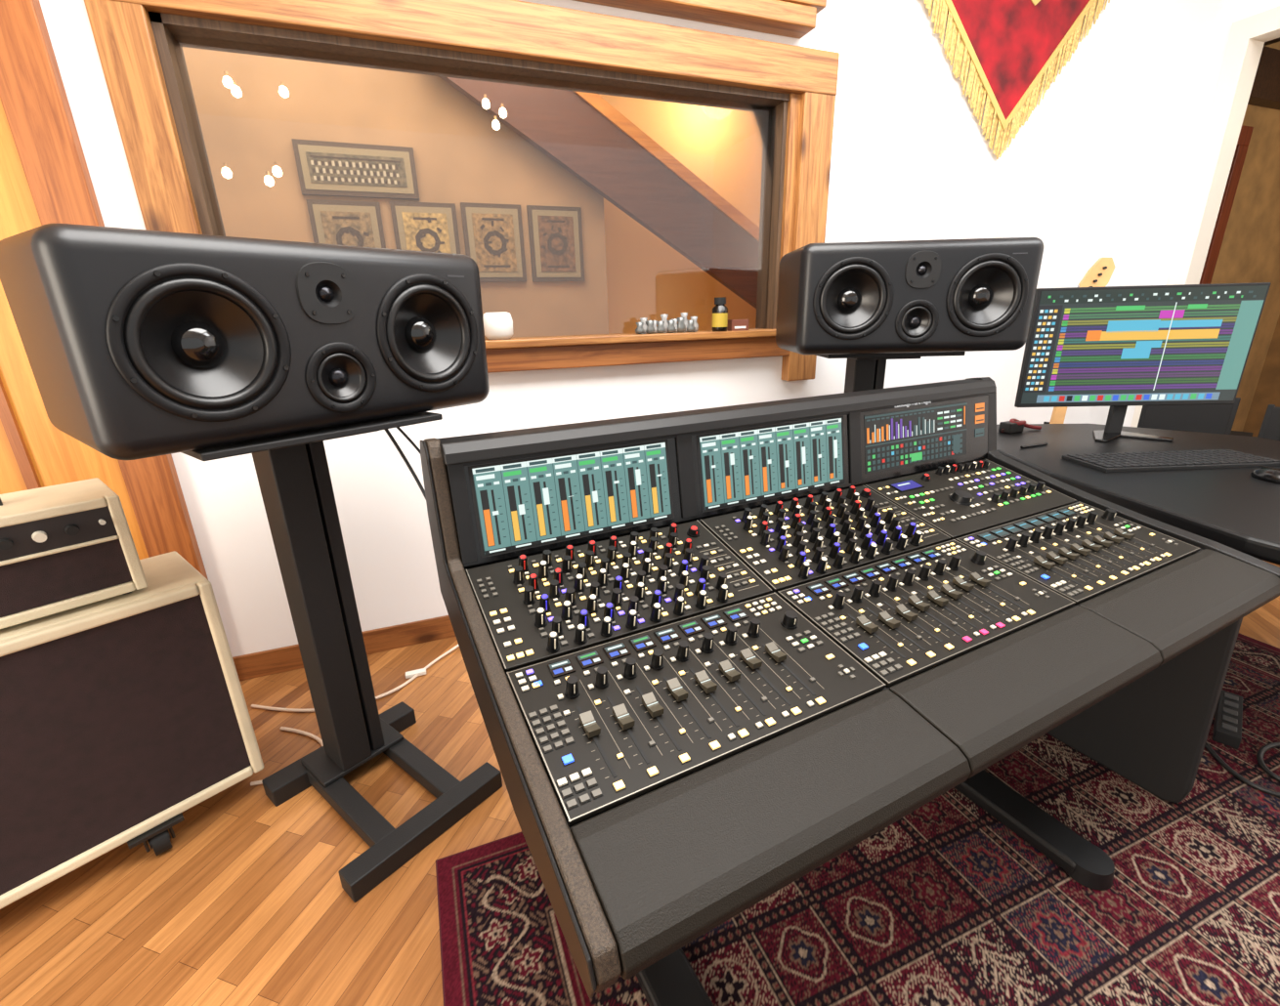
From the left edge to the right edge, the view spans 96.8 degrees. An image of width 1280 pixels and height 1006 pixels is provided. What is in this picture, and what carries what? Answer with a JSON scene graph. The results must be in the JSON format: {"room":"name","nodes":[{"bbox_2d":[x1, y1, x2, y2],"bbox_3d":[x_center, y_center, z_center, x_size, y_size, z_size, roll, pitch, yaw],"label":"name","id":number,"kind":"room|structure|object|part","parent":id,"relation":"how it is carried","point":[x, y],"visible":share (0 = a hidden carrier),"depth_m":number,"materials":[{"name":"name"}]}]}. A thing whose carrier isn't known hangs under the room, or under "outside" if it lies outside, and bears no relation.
{"room":"studio","nodes":[
{"label":"studio","id":0,"kind":"room"},
{"bbox_2d":[221,163,232,178],"bbox_3d":[-2.312,-1.858,3.187,0.047,0.073,0.050,-8,20,-20],"label":"string lights","id":1,"kind":"object","parent":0,"point":[226,172],"depth_m":3.17,"materials":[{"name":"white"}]},
{"bbox_2d":[222,71,241,97],"bbox_3d":[-2.217,-2.270,3.093,0.074,0.114,0.050,-8,20,-20],"label":"string lights","id":2,"kind":"object","parent":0,"point":[235,91],"depth_m":3.08,"materials":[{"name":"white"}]},
{"bbox_2d":[264,162,282,186],"bbox_3d":[-2.104,-1.883,3.265,0.094,0.122,0.050,-8,20,-20],"label":"string lights","id":3,"kind":"object","parent":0,"point":[277,171],"depth_m":3.25,"materials":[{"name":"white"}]},
{"bbox_2d":[278,81,289,97],"bbox_3d":[-1.989,-2.304,3.176,0.047,0.075,0.050,-8,20,-20],"label":"string lights","id":4,"kind":"object","parent":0,"point":[282,90],"depth_m":3.16,"materials":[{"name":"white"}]},
{"bbox_2d":[182,46,608,339],"bbox_3d":[-1.965,-1.740,4.091,3.600,3.600,0.060,-8,20,-20],"label":"wall","id":5,"kind":"structure","parent":0,"point":[459,156],"depth_m":3.88,"materials":[{"name":"beige paint"}]},
{"bbox_2d":[305,199,385,248],"bbox_3d":[-2.028,-1.837,3.977,0.450,0.500,0.041,-8,20,-20],"label":"picture frame","id":6,"kind":"object","parent":5,"relation":"attached to","point":[332,222],"visible":0.6,"depth_m":3.93,"materials":[{"name":"brown paper"}]},
{"bbox_2d":[291,138,419,199],"bbox_3d":[-1.923,-2.271,3.880,0.740,0.320,0.040,-8,20,-20],"label":"picture frame","id":7,"kind":"object","parent":5,"relation":"attached to","point":[323,168],"visible":1,"depth_m":3.86,"materials":[{"name":"brown"}]},
{"bbox_2d":[389,201,460,254],"bbox_3d":[-1.549,-1.912,4.150,0.440,0.510,0.041,-8,20,-20],"label":"picture frame","id":8,"kind":"object","parent":5,"relation":"attached to","point":[428,227],"visible":0.77,"depth_m":4.10,"materials":[{"name":"brown paper"}]},
{"bbox_2d":[460,202,526,281],"bbox_3d":[-1.103,-1.973,4.315,0.440,0.540,0.041,-8,20,-20],"label":"picture frame","id":9,"kind":"object","parent":5,"relation":"attached to","point":[493,236],"visible":0.97,"depth_m":4.30,"materials":[{"name":"brown"}]},
{"bbox_2d":[526,205,584,281],"bbox_3d":[-0.656,-2.038,4.478,0.420,0.540,0.041,-8,20,-20],"label":"picture frame","id":10,"kind":"object","parent":5,"relation":"attached to","point":[555,233],"visible":1,"depth_m":4.46,"materials":[{"name":"brown paper"}]},
{"bbox_2d":[438,76,759,308],"bbox_3d":[0.065,-2.520,4.519,3.280,2.570,0.200,-8,20,-20],"label":"staircase","id":11,"kind":"structure","parent":5,"relation":"attached to","point":[582,133],"depth_m":4.37,"materials":[{"name":"brown wood"}]},
{"bbox_2d":[384,426,426,499],"bbox_3d":[-0.518,0.023,1.545,0.329,0.503,0.507,-8,20,-20],"label":"cable","id":12,"kind":"object","parent":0,"point":[387,431],"depth_m":1.67,"materials":[{"name":"black rubber"}]},
{"bbox_2d":[481,93,489,109],"bbox_3d":[-0.965,-2.492,3.538,0.043,0.078,0.050,-8,20,-20],"label":"string lights","id":13,"kind":"object","parent":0,"point":[486,104],"depth_m":3.53,"materials":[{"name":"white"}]},
{"bbox_2d":[492,103,507,129],"bbox_3d":[-0.891,-2.432,3.588,0.093,0.142,0.050,-8,20,-20],"label":"string lights","id":14,"kind":"object","parent":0,"point":[502,112],"depth_m":3.57,"materials":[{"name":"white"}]},
{"bbox_2d":[39,0,1223,657],"bbox_3d":[-0.283,-1.209,2.378,7.820,3.600,0.150,-8,20,-20],"label":"wall","id":15,"kind":"structure","parent":0,"point":[1093,172],"depth_m":2.73,"materials":[{"name":"white paint"}]},
{"bbox_2d":[0,377,41,489],"bbox_3d":[-2.052,-0.911,1.617,0.030,3.600,0.015,-8,20,-20],"label":"trim","id":16,"kind":"structure","parent":15,"relation":"attached to","point":[7,416],"depth_m":1.85,"materials":[{"name":"orange wood"}]},
{"bbox_2d":[0,98,148,559],"bbox_3d":[-2.395,-0.869,1.515,1.210,3.600,0.030,-8,20,-20],"label":"trim","id":17,"kind":"structure","parent":15,"relation":"attached to","point":[57,457],"depth_m":1.85,"materials":[{"name":"brown wood"}]},
{"bbox_2d":[0,0,208,580],"bbox_3d":[-1.763,-0.958,1.736,0.140,3.600,0.050,-8,20,-20],"label":"trim","id":18,"kind":"structure","parent":15,"relation":"attached to","point":[33,97],"depth_m":1.70,"materials":[{"name":"orange wood"}]},
{"bbox_2d":[84,0,202,234],"bbox_3d":[-1.524,-1.014,1.822,0.140,1.260,0.080,-8,20,-20],"label":"frame","id":19,"kind":"object","parent":15,"relation":"attached to","point":[123,35],"visible":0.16,"depth_m":1.73,"materials":[{"name":"brown wood"}]},
{"bbox_2d":[232,615,455,681],"bbox_3d":[0.872,0.310,3.254,5.450,0.110,0.015,-8,20,-20],"label":"baseboard","id":20,"kind":"structure","parent":15,"relation":"attached to","point":[285,659],"depth_m":2.50,"materials":[{"name":"brown wood"}]},
{"bbox_2d":[148,11,801,329],"bbox_3d":[-0.403,-1.181,2.321,2.330,0.990,0.180,-8,20,-20],"label":"window frame","id":21,"kind":"structure","parent":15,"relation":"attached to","point":[171,32],"depth_m":2.06,"materials":[{"name":"brown wood"}]},
{"bbox_2d":[745,102,775,197],"bbox_3d":[-0.419,-1.172,2.309,2.250,0.980,0.006,-8,20,-20],"label":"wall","id":22,"kind":"structure","parent":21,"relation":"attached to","point":[762,116],"depth_m":2.55,"materials":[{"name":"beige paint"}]},
{"bbox_3d":[-0.419,-1.172,2.309,2.250,0.980,0.006,-8,20,-20],"label":"pane","id":23,"kind":"part","parent":22,"relation":"part of","materials":[{"name":"clear glass"}]},
{"bbox_2d":[112,0,839,95],"bbox_3d":[-0.375,-1.705,2.070,2.635,0.160,0.084,-8,20,-20],"label":"trim","id":24,"kind":"structure","parent":15,"relation":"in","point":[505,28],"depth_m":2.05,"materials":[{"name":"brown wood"}]},
{"bbox_2d":[484,329,789,373],"bbox_3d":[-0.407,-0.642,2.431,2.530,0.127,0.190,-8,20,-20],"label":"sill","id":25,"kind":"structure","parent":15,"relation":"attached to","point":[608,350],"depth_m":2.48,"materials":[{"name":"brown wood"}]},
{"bbox_2d":[482,312,512,340],"bbox_3d":[-0.574,-0.716,2.299,0.120,0.105,0.120,-8,20,-20],"label":"smart speaker","id":26,"kind":"object","parent":25,"relation":"on","point":[496,325],"visible":0.95,"depth_m":2.25},
{"bbox_2d":[635,312,698,334],"bbox_3d":[0.124,-0.812,2.564,0.319,0.087,0.058,-8,20,-20],"label":"ornaments","id":27,"kind":"object","parent":25,"relation":"on","point":[644,326],"depth_m":2.55},
{"bbox_2d":[711,297,727,332],"bbox_3d":[0.368,-0.868,2.616,0.073,0.148,0.073,-8,20,-20],"label":"bottle","id":28,"kind":"object","parent":25,"relation":"on","point":[719,322],"visible":0.96,"depth_m":2.59,"materials":[{"name":"black"}]},
{"bbox_2d":[727,319,748,331],"bbox_3d":[0.464,-0.842,2.686,0.090,0.050,0.041,-8,20,-20],"label":"box","id":29,"kind":"object","parent":25,"relation":"on","point":[733,324],"visible":0.88,"depth_m":2.67,"materials":[{"name":"brown"}]},
{"bbox_2d":[574,0,826,38],"bbox_3d":[-0.329,-2.059,1.926,2.460,0.500,0.130,-8,20,-20],"label":"trim","id":30,"kind":"structure","parent":15,"relation":"attached to","point":[794,19],"depth_m":2.25,"materials":[{"name":"brown wood"}]},
{"bbox_2d":[781,91,835,381],"bbox_3d":[0.788,-1.291,2.686,0.165,1.390,0.080,-8,20,-20],"label":"frame","id":31,"kind":"object","parent":15,"relation":"attached to","point":[817,110],"visible":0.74,"depth_m":2.59,"materials":[{"name":"brown wood"}]},
{"bbox_2d":[989,214,1004,238],"bbox_3d":[1.961,-1.511,3.115,0.080,0.120,0.012,-8,20,-20],"label":"wall plate","id":32,"kind":"object","parent":15,"relation":"attached to","point":[998,221],"visible":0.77,"depth_m":3.11,"materials":[{"name":"white paint"}]},
{"bbox_2d":[924,0,1109,159],"bbox_3d":[1.767,-2.438,2.714,1.426,1.378,0.026,-8,20,-20],"label":"banner","id":33,"kind":"object","parent":15,"relation":"attached to","point":[1008,46],"visible":1,"depth_m":2.82,"materials":[{"name":"red fabric"}]},
{"bbox_2d":[0,559,1279,1005],"bbox_3d":[1.640,0.792,2.006,10.600,0.050,8.900,-8,20,-20],"label":"floor","id":34,"kind":"structure","parent":0,"point":[248,905],"depth_m":1.46,"materials":[{"name":"brown wood"}]},
{"bbox_2d":[0,552,263,909],"bbox_3d":[-1.596,0.652,1.426,0.376,0.735,0.950,14,24,38],"label":"speaker cabinet","id":35,"kind":"object","parent":34,"relation":"on","point":[121,715],"visible":1,"depth_m":1.45,"materials":[{"name":"fabric"}]},
{"bbox_2d":[0,477,147,629],"bbox_3d":[-1.584,0.148,1.312,0.286,0.290,0.600,14,24,38],"label":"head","id":36,"kind":"object","parent":35,"relation":"on","point":[64,547],"visible":1,"depth_m":1.37},
{"bbox_3d":[-1.577,0.171,1.314,0.268,0.248,0.550,14,24,38],"label":"panel","id":37,"kind":"part","parent":36,"relation":"part of","materials":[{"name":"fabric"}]},
{"bbox_2d":[181,411,502,902],"bbox_3d":[-0.813,0.352,1.597,0.570,1.159,0.540,13,23,36],"label":"speaker stand","id":38,"kind":"object","parent":34,"relation":"on","point":[292,471],"visible":0.84,"depth_m":1.63,"materials":[{"name":"black metal"}]},
{"bbox_2d":[0,223,489,460],"bbox_3d":[-0.849,-0.406,1.381,0.454,0.397,0.869,14,24,34],"label":"monitor speaker","id":39,"kind":"object","parent":38,"relation":"on","point":[139,344],"visible":1,"depth_m":1.12},
{"bbox_3d":[-0.846,-0.188,1.433,0.390,0.030,0.540,13,23,36],"label":"plate","id":40,"kind":"part","parent":38,"relation":"part of","materials":[{"name":"black metal"}]},
{"bbox_2d":[250,644,459,785],"bbox_3d":[-0.908,0.651,2.213,1.075,0.203,0.499,-12,21,-30],"label":"power cable","id":41,"kind":"object","parent":34,"relation":"on","point":[413,674],"visible":0.56,"depth_m":2.17,"materials":[{"name":"beige plastic"}]},
{"bbox_3d":[-1.190,0.845,1.956,0.207,0.011,0.281,-8,20,-20],"label":"cord","id":42,"kind":"part","parent":41,"relation":"part of","materials":[{"name":"beige plastic"}]},
{"bbox_3d":[-0.979,0.616,2.323,1.075,0.202,0.227,-12,21,-30],"label":"cord","id":43,"kind":"part","parent":41,"relation":"part of","materials":[{"name":"beige plastic"}]},
{"bbox_2d":[435,633,1279,1005],"bbox_3d":[1.414,1.050,1.082,3.328,0.056,2.288,-8,20,-20],"label":"rug","id":44,"kind":"object","parent":34,"relation":"on","point":[945,905],"depth_m":1.37,"materials":[{"name":"red carpet"}]},
{"bbox_2d":[420,377,1279,1005],"bbox_3d":[0.550,0.352,1.472,1.873,1.149,1.021,-11,21,-26],"label":"mixing console","id":45,"kind":"object","parent":44,"relation":"on","point":[709,656],"visible":1,"depth_m":1.17,"materials":[{"name":"black"}]},
{"bbox_2d":[437,379,995,465],"bbox_3d":[0.375,-0.259,1.581,1.797,0.043,0.132,-11,21,-26],"label":"hood","id":46,"kind":"object","parent":45,"relation":"attached to","point":[549,442],"depth_m":1.41,"materials":[{"name":"black"}]},
{"bbox_3d":[0.549,0.129,1.339,1.754,0.116,0.594,-11,21,-26],"label":"edge trim","id":47,"kind":"part","parent":45,"relation":"part of","materials":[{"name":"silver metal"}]},
{"bbox_3d":[0.739,0.328,1.058,1.785,0.082,0.161,-11,21,-26],"label":"armrest","id":48,"kind":"part","parent":45,"relation":"part of","materials":[{"name":"black plastic"}]},
{"bbox_3d":[1.362,0.413,1.864,0.035,0.746,0.830,-11,21,-26],"label":"panel","id":49,"kind":"part","parent":45,"relation":"part of","materials":[{"name":"black plastic"}]},
{"bbox_2d":[996,424,1279,565],"bbox_3d":[2.205,0.222,2.310,1.339,0.787,1.800,-3,19,-5],"label":"desk","id":50,"kind":"object","parent":44,"relation":"on","point":[1232,508],"visible":0.46,"depth_m":1.98,"materials":[{"name":"black"}]},
{"bbox_2d":[998,418,1041,433],"bbox_3d":[1.887,-0.390,2.824,0.230,0.063,0.081,-8,20,-20],"label":"cable","id":51,"kind":"object","parent":50,"relation":"on","point":[1013,425],"visible":1,"depth_m":2.79,"materials":[{"name":"red plastic"}]},
{"bbox_2d":[1020,442,1047,448],"bbox_3d":[1.743,-0.255,2.511,0.160,0.012,0.012,-8,20,-20],"label":"pen","id":52,"kind":"object","parent":50,"relation":"on","point":[1042,444],"visible":1,"depth_m":2.50,"materials":[{"name":"black plastic"}]},
{"bbox_2d":[1014,282,1270,442],"bbox_3d":[2.229,-0.620,2.540,0.960,0.663,0.219,0,18,3],"label":"computer monitor","id":53,"kind":"object","parent":50,"relation":"on","point":[1117,348],"visible":0.99,"depth_m":2.53,"materials":[{"name":"black"}]},
{"bbox_2d":[1061,448,1279,472],"bbox_3d":[2.067,-0.169,2.216,0.700,0.020,0.220,-2,18,-2],"label":"keyboard","id":54,"kind":"object","parent":50,"relation":"on","point":[1142,461],"visible":1,"depth_m":2.17,"materials":[{"name":"black plastic"}]},
{"bbox_2d":[1250,466,1279,484],"bbox_3d":[2.194,-0.097,1.958,0.081,0.040,0.139,-3,18,-4],"label":"computer mouse","id":55,"kind":"object","parent":50,"relation":"on","point":[1266,474],"visible":1,"depth_m":1.96,"materials":[{"name":"black plastic"}]},
{"bbox_3d":[2.027,0.737,1.956,0.300,0.044,0.060,-18,25,-41],"label":"power strip","id":56,"kind":"part","parent":44,"relation":"part of","materials":[{"name":"black plastic"}]},
{"bbox_2d":[1204,741,1279,797],"bbox_3d":[2.062,0.824,1.728,0.502,0.020,0.279,5,19,18],"label":"cable","id":57,"kind":"object","parent":44,"relation":"on","point":[1259,756],"visible":0.94,"depth_m":1.76,"materials":[{"name":"black plastic"}]},
{"bbox_2d":[814,351,965,392],"bbox_3d":[1.042,-0.071,2.620,0.540,1.226,0.570,-1,18,2],"label":"speaker stand","id":58,"kind":"object","parent":34,"relation":"on","point":[864,371],"visible":0.2,"depth_m":2.54,"materials":[{"name":"black metal"}]},
{"bbox_3d":[1.029,-0.646,2.455,0.540,0.030,0.390,-1,18,2],"label":"plate","id":59,"kind":"part","parent":58,"relation":"part of","materials":[{"name":"black metal"}]},
{"bbox_2d":[775,236,1044,355],"bbox_3d":[1.020,-0.813,2.264,0.861,0.393,0.450,-1,18,2],"label":"monitor speaker","id":60,"kind":"object","parent":58,"relation":"on","point":[963,294],"visible":1,"depth_m":2.07},
{"bbox_2d":[1043,257,1115,424],"bbox_3d":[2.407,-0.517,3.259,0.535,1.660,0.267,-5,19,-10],"label":"electric guitar","id":61,"kind":"object","parent":34,"relation":"on","point":[1099,275],"visible":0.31,"depth_m":3.15,"materials":[{"name":"brown wood"}]},
{"bbox_2d":[1137,397,1240,434],"bbox_3d":[3.218,-0.208,3.463,0.440,0.850,0.440,-17,24,-40],"label":"chair","id":62,"kind":"object","parent":34,"relation":"on","point":[1199,418],"visible":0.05,"depth_m":3.47,"materials":[{"name":"black"}]},
{"bbox_2d":[1230,430,1253,436],"bbox_3d":[4.114,-0.458,4.147,0.440,0.850,0.440,-15,23,-36],"label":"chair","id":63,"kind":"object","parent":34,"relation":"on","point":[1234,433],"visible":0.02,"depth_m":4.07,"materials":[{"name":"black"}]},
{"bbox_2d":[1257,404,1279,441],"bbox_3d":[3.373,-0.043,2.959,0.440,0.850,0.440,-12,21,-29],"label":"chair","id":64,"kind":"object","parent":34,"relation":"on","point":[1270,426],"visible":0.17,"depth_m":3.09,"materials":[{"name":"black"}]},
{"bbox_2d":[1122,0,1279,426],"bbox_3d":[4.513,-0.869,1.006,0.120,3.600,5.981,-8,20,-20],"label":"wall","id":65,"kind":"structure","parent":0,"point":[1232,11],"depth_m":3.40,"materials":[{"name":"white paint"}]},
{"bbox_2d":[1130,5,1279,427],"bbox_3d":[3.682,-1.182,3.142,0.150,2.880,1.250,-8,20,-20],"label":"trim","id":66,"kind":"structure","parent":65,"relation":"attached to","point":[1247,38],"depth_m":3.35,"materials":[{"name":"white paint"}]},
{"bbox_2d":[1210,41,1279,431],"bbox_3d":[4.505,-2.045,4.529,2.580,3.600,0.100,-8,20,-20],"label":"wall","id":67,"kind":"structure","parent":0,"point":[1250,249],"depth_m":4.62,"materials":[{"name":"brown wood"}]},
{"bbox_2d":[1198,125,1253,284],"bbox_3d":[3.975,-1.440,4.382,0.970,2.570,0.120,-8,20,-20],"label":"door","id":68,"kind":"structure","parent":67,"relation":"in","point":[1246,132],"depth_m":4.22,"materials":[{"name":"red wood"}]},
{"bbox_2d":[1242,314,1279,436],"bbox_3d":[5.934,-2.085,4.541,0.100,3.600,5.900,-8,20,-20],"label":"wall","id":69,"kind":"structure","parent":0,"point":[1267,391],"depth_m":5.23,"materials":[{"name":"brown wood"}]},
{"bbox_2d":[1247,37,1279,109],"bbox_3d":[5.111,-2.722,2.640,2.550,0.550,3.300,-8,20,-20],"label":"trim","id":70,"kind":"structure","parent":69,"relation":"attached to","point":[1265,90],"depth_m":4.02,"materials":[{"name":"brown wood"}]},
{"bbox_3d":[-1.314,-2.009,4.849,7.800,3.600,0.100,-8,20,-20],"label":"wall","id":71,"kind":"structure","parent":0,"visible":0},
{"bbox_2d":[599,94,762,334],"bbox_3d":[0.480,-2.248,5.433,2.000,3.600,0.040,-8,20,-20],"label":"wall","id":72,"kind":"structure","parent":71,"relation":"attached to","point":[648,277],"depth_m":5.25,"materials":[{"name":"brown paint"}]}
]}

